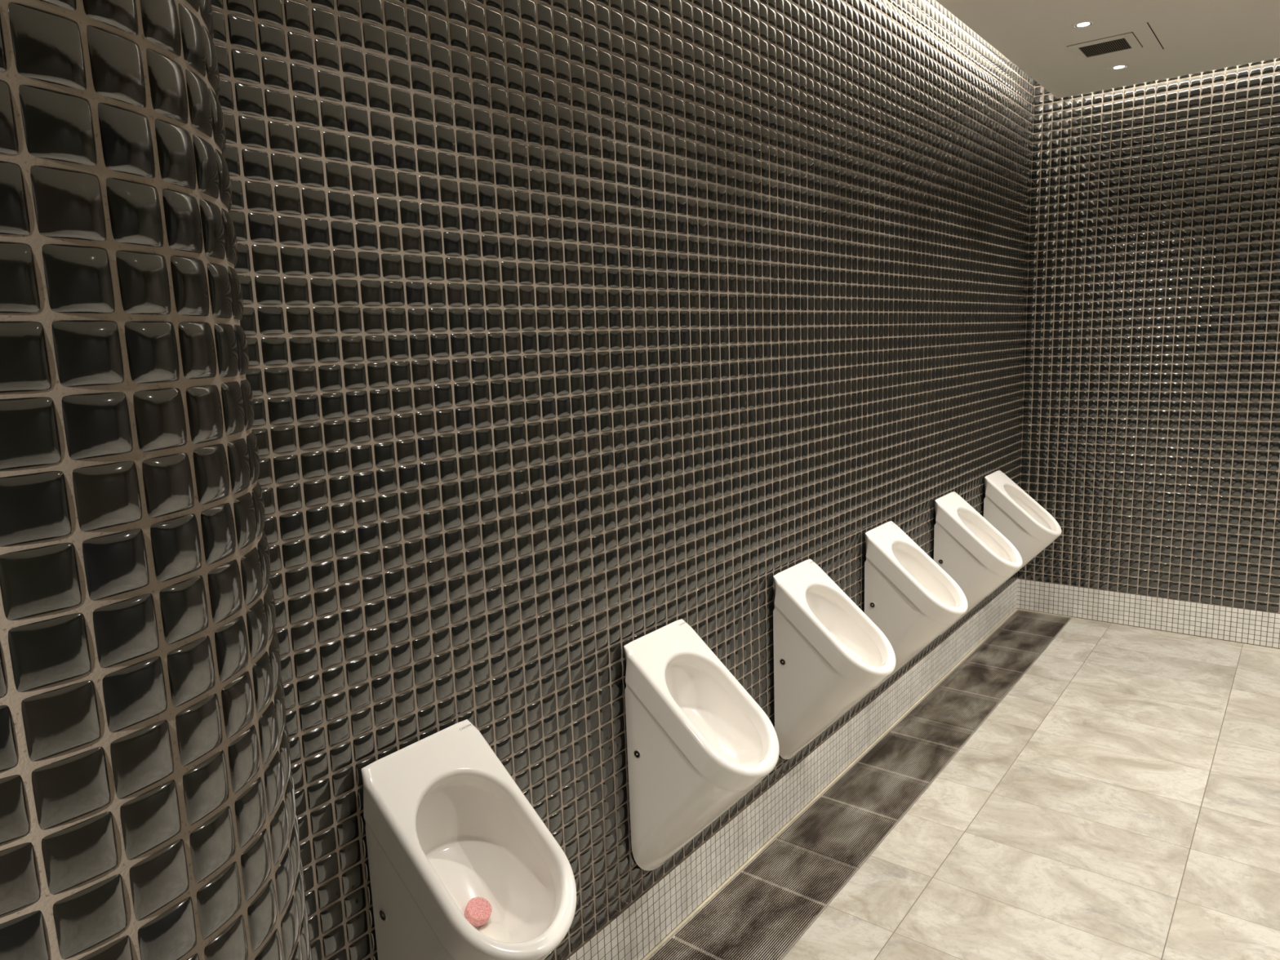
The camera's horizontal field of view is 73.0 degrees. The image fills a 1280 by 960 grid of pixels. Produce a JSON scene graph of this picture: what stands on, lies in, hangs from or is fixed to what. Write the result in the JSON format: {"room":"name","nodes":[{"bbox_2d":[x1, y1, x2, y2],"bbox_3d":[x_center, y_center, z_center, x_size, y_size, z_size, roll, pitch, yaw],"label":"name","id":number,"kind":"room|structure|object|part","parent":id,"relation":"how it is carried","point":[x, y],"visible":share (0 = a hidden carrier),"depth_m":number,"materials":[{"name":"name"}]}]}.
{"room":"public restroom","nodes":[
{"label":"public restroom","id":0,"kind":"room"},
{"bbox_2d":[210,0,1035,959],"bbox_3d":[0.052,-0.226,2.216,0.006,3.101,6.912,5,12,38],"label":"wall","id":1,"kind":"structure","parent":0,"point":[574,330],"depth_m":2.00,"materials":[{"name":"black tile"}]},
{"bbox_2d":[360,719,576,959],"bbox_3d":[-0.282,0.842,1.611,0.341,0.664,0.268,5,12,38],"label":"urinal","id":2,"kind":"object","parent":1,"relation":"attached to","point":[447,825],"visible":1,"depth_m":1.63,"materials":[{"name":"white ceramic"}]},
{"bbox_2d":[378,908,386,921],"bbox_3d":[-0.471,0.798,1.587,0.023,0.023,0.002,5,12,38],"label":"washer","id":3,"kind":"object","parent":2,"relation":"in","point":[382,912],"depth_m":1.59,"materials":[{"name":"black plastic"}]},
{"bbox_2d":[464,897,492,926],"bbox_3d":[-0.304,0.811,1.626,0.051,0.039,0.049,5,12,38],"label":"block","id":4,"kind":"object","parent":2,"relation":"in","point":[477,911],"visible":0.93,"depth_m":1.61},
{"bbox_2d":[623,618,779,871],"bbox_3d":[0.182,0.732,2.195,0.341,0.664,0.268,5,12,38],"label":"urinal","id":5,"kind":"object","parent":1,"relation":"attached to","point":[698,742],"visible":1,"depth_m":2.17,"materials":[{"name":"white ceramic"}]},
{"bbox_2d":[633,749,640,758],"bbox_3d":[-0.007,0.688,2.171,0.023,0.023,0.002,5,12,38],"label":"washer","id":6,"kind":"object","parent":5,"relation":"in","point":[637,753],"depth_m":2.17,"materials":[{"name":"black plastic"}]},
{"bbox_2d":[564,577,1017,959],"bbox_3d":[0.219,1.153,2.588,0.006,0.192,6.546,5,12,38],"label":"baseboard","id":7,"kind":"structure","parent":1,"relation":"attached to","point":[644,923],"depth_m":2.85,"materials":[{"name":"white tile"}]},
{"bbox_2d":[641,608,1017,959],"bbox_3d":[0.989,1.080,3.562,0.009,0.046,4.046,5,12,38],"label":"trim","id":8,"kind":"structure","parent":1,"relation":"attached to","point":[855,760],"depth_m":3.00,"materials":[{"name":"grey tile"}]},
{"bbox_2d":[773,559,896,759],"bbox_3d":[0.643,0.622,2.775,0.341,0.664,0.268,5,12,38],"label":"urinal","id":9,"kind":"object","parent":1,"relation":"attached to","point":[828,655],"visible":1,"depth_m":2.74,"materials":[{"name":"white ceramic"}]},
{"bbox_2d":[779,657,786,665],"bbox_3d":[0.454,0.578,2.751,0.023,0.023,0.002,5,12,38],"label":"washer","id":10,"kind":"object","parent":9,"relation":"in","point":[782,660],"depth_m":2.75,"materials":[{"name":"black plastic"}]},
{"bbox_2d":[864,520,968,689],"bbox_3d":[1.074,0.520,3.318,0.341,0.664,0.268,5,12,38],"label":"urinal","id":11,"kind":"object","parent":1,"relation":"attached to","point":[908,596],"visible":0.94,"depth_m":3.26,"materials":[{"name":"white ceramic"}]},
{"bbox_2d":[933,491,1022,635],"bbox_3d":[1.538,0.409,3.901,0.341,0.664,0.268,5,12,38],"label":"urinal","id":12,"kind":"object","parent":1,"relation":"attached to","point":[977,556],"visible":0.94,"depth_m":3.84,"materials":[{"name":"white ceramic"}]},
{"bbox_2d":[983,470,1062,596],"bbox_3d":[1.982,0.304,4.461,0.341,0.664,0.268,5,12,38],"label":"urinal","id":13,"kind":"object","parent":1,"relation":"attached to","point":[1029,527],"visible":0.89,"depth_m":4.39,"materials":[{"name":"white ceramic"}]},
{"bbox_2d":[782,617,1279,959],"bbox_3d":[1.455,1.427,1.413,3.480,0.077,6.912,5,12,38],"label":"floor","id":14,"kind":"structure","parent":0,"point":[1121,801],"depth_m":2.88,"materials":[{"name":"beige stone"}]},
{"bbox_2d":[0,0,312,959],"bbox_3d":[-0.576,0.148,0.728,0.498,2.806,0.498,0,9,10],"label":"column","id":15,"kind":"structure","parent":14,"relation":"on","point":[148,800],"depth_m":0.60,"materials":[{"name":"black tile"}]},
{"bbox_2d":[646,837,859,959],"bbox_3d":[0.216,1.296,2.345,0.294,0.029,1.145,5,12,38],"label":"tiles","id":16,"kind":"object","parent":14,"relation":"in","point":[676,939],"visible":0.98,"depth_m":2.53,"materials":[{"name":"grey tile"}]},
{"bbox_3d":[0.206,1.294,2.331,0.282,0.015,0.011,5,12,38],"label":"support rod","id":17,"kind":"part","parent":16,"relation":"part of","materials":[{"name":"metal"}]},
{"bbox_3d":[0.432,1.240,2.615,0.282,0.015,0.011,5,12,38],"label":"support rod","id":18,"kind":"part","parent":16,"relation":"part of","materials":[{"name":"metal"}]},
{"bbox_2d":[666,620,1062,959],"bbox_3d":[1.107,1.143,3.482,0.308,0.005,4.052,5,12,38],"label":"tiles","id":19,"kind":"object","parent":14,"relation":"in","point":[1015,620],"visible":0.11,"depth_m":3.10,"materials":[{"name":"grey tile"}]},
{"bbox_2d":[776,713,976,868],"bbox_3d":[0.925,1.128,3.237,0.294,0.029,1.155,5,12,38],"label":"tiles","id":20,"kind":"object","parent":14,"relation":"in","point":[826,796],"visible":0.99,"depth_m":3.15,"materials":[{"name":"grey tile"}]},
{"bbox_3d":[0.770,1.160,3.041,0.282,0.015,0.011,5,12,38],"label":"support rod","id":21,"kind":"part","parent":20,"relation":"part of","materials":[{"name":"metal"}]},
{"bbox_3d":[0.959,1.115,3.279,0.282,0.015,0.011,5,12,38],"label":"support rod","id":22,"kind":"part","parent":20,"relation":"part of","materials":[{"name":"metal"}]},
{"bbox_3d":[1.158,1.067,3.530,0.282,0.015,0.011,5,12,38],"label":"support rod","id":23,"kind":"part","parent":20,"relation":"part of","materials":[{"name":"tile"}]},
{"bbox_2d":[907,609,1071,730],"bbox_3d":[1.815,0.917,4.356,0.294,0.029,1.732,5,12,38],"label":"tiles","id":24,"kind":"object","parent":14,"relation":"in","point":[928,702],"visible":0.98,"depth_m":4.25,"materials":[{"name":"tile"}]},
{"bbox_3d":[1.513,0.983,3.976,0.282,0.015,0.011,5,12,38],"label":"support rod","id":25,"kind":"part","parent":24,"relation":"part of","materials":[{"name":"metal"}]},
{"bbox_3d":[1.743,0.928,4.266,0.282,0.015,0.011,5,12,38],"label":"support rod","id":26,"kind":"part","parent":24,"relation":"part of","materials":[{"name":"metal"}]},
{"bbox_3d":[1.931,0.884,4.502,0.282,0.015,0.011,5,12,38],"label":"support rod","id":27,"kind":"part","parent":24,"relation":"part of","materials":[{"name":"tile"}]},
{"bbox_3d":[2.105,0.843,4.721,0.282,0.015,0.011,5,12,38],"label":"support rod","id":28,"kind":"part","parent":24,"relation":"part of","materials":[{"name":"metal"}]},
{"bbox_2d":[935,0,1279,98],"bbox_3d":[1.379,-1.370,0.845,3.302,0.017,6.756,5,12,38],"label":"ceiling","id":29,"kind":"structure","parent":0,"point":[1196,36],"depth_m":3.52,"materials":[{"name":"paint"}]},
{"bbox_2d":[1070,19,1096,29],"bbox_3d":[1.734,-1.780,3.384,0.092,0.004,0.092,5,12,38],"label":"recessed light","id":30,"kind":"object","parent":29,"relation":"in","point":[1084,24],"visible":1,"depth_m":3.38,"materials":[{"name":"paint"}]},
{"bbox_2d":[1066,31,1142,60],"bbox_3d":[1.969,-1.833,3.664,0.245,0.004,0.256,5,12,38],"label":"ceiling vent","id":31,"kind":"object","parent":29,"relation":"in","point":[1126,42],"visible":1,"depth_m":3.65,"materials":[{"name":"metal"}]},
{"bbox_2d":[1107,63,1130,70],"bbox_3d":[2.194,-1.889,3.962,0.092,0.004,0.092,5,12,38],"label":"recessed light","id":32,"kind":"object","parent":29,"relation":"in","point":[1117,67],"visible":1,"depth_m":3.96,"materials":[{"name":"paint"}]},
{"bbox_2d":[1146,22,1164,49],"bbox_3d":[2.120,-1.822,3.555,0.009,0.002,0.432,5,12,38],"label":"ceiling vent","id":33,"kind":"object","parent":29,"relation":"in","point":[1148,23],"visible":1,"depth_m":3.54,"materials":[{"name":"metal"}]},
{"bbox_2d":[1017,57,1279,613],"bbox_3d":[3.537,-0.609,3.835,3.456,3.101,0.004,5,12,38],"label":"wall","id":34,"kind":"structure","parent":0,"point":[1151,423],"depth_m":4.49,"materials":[{"name":"black tile"}]},
{"bbox_2d":[1017,608,1071,623],"bbox_3d":[2.352,0.795,5.033,0.296,0.046,0.007,5,12,38],"label":"trim","id":35,"kind":"structure","parent":34,"relation":"attached to","point":[1021,610],"depth_m":5.03,"materials":[{"name":"grey tile"}]},
{"bbox_2d":[1016,578,1279,649],"bbox_3d":[3.589,0.798,4.057,3.466,0.192,0.006,5,12,38],"label":"baseboard","id":36,"kind":"structure","parent":34,"relation":"attached to","point":[1236,624],"depth_m":4.68,"materials":[{"name":"white tile"}]}
]}

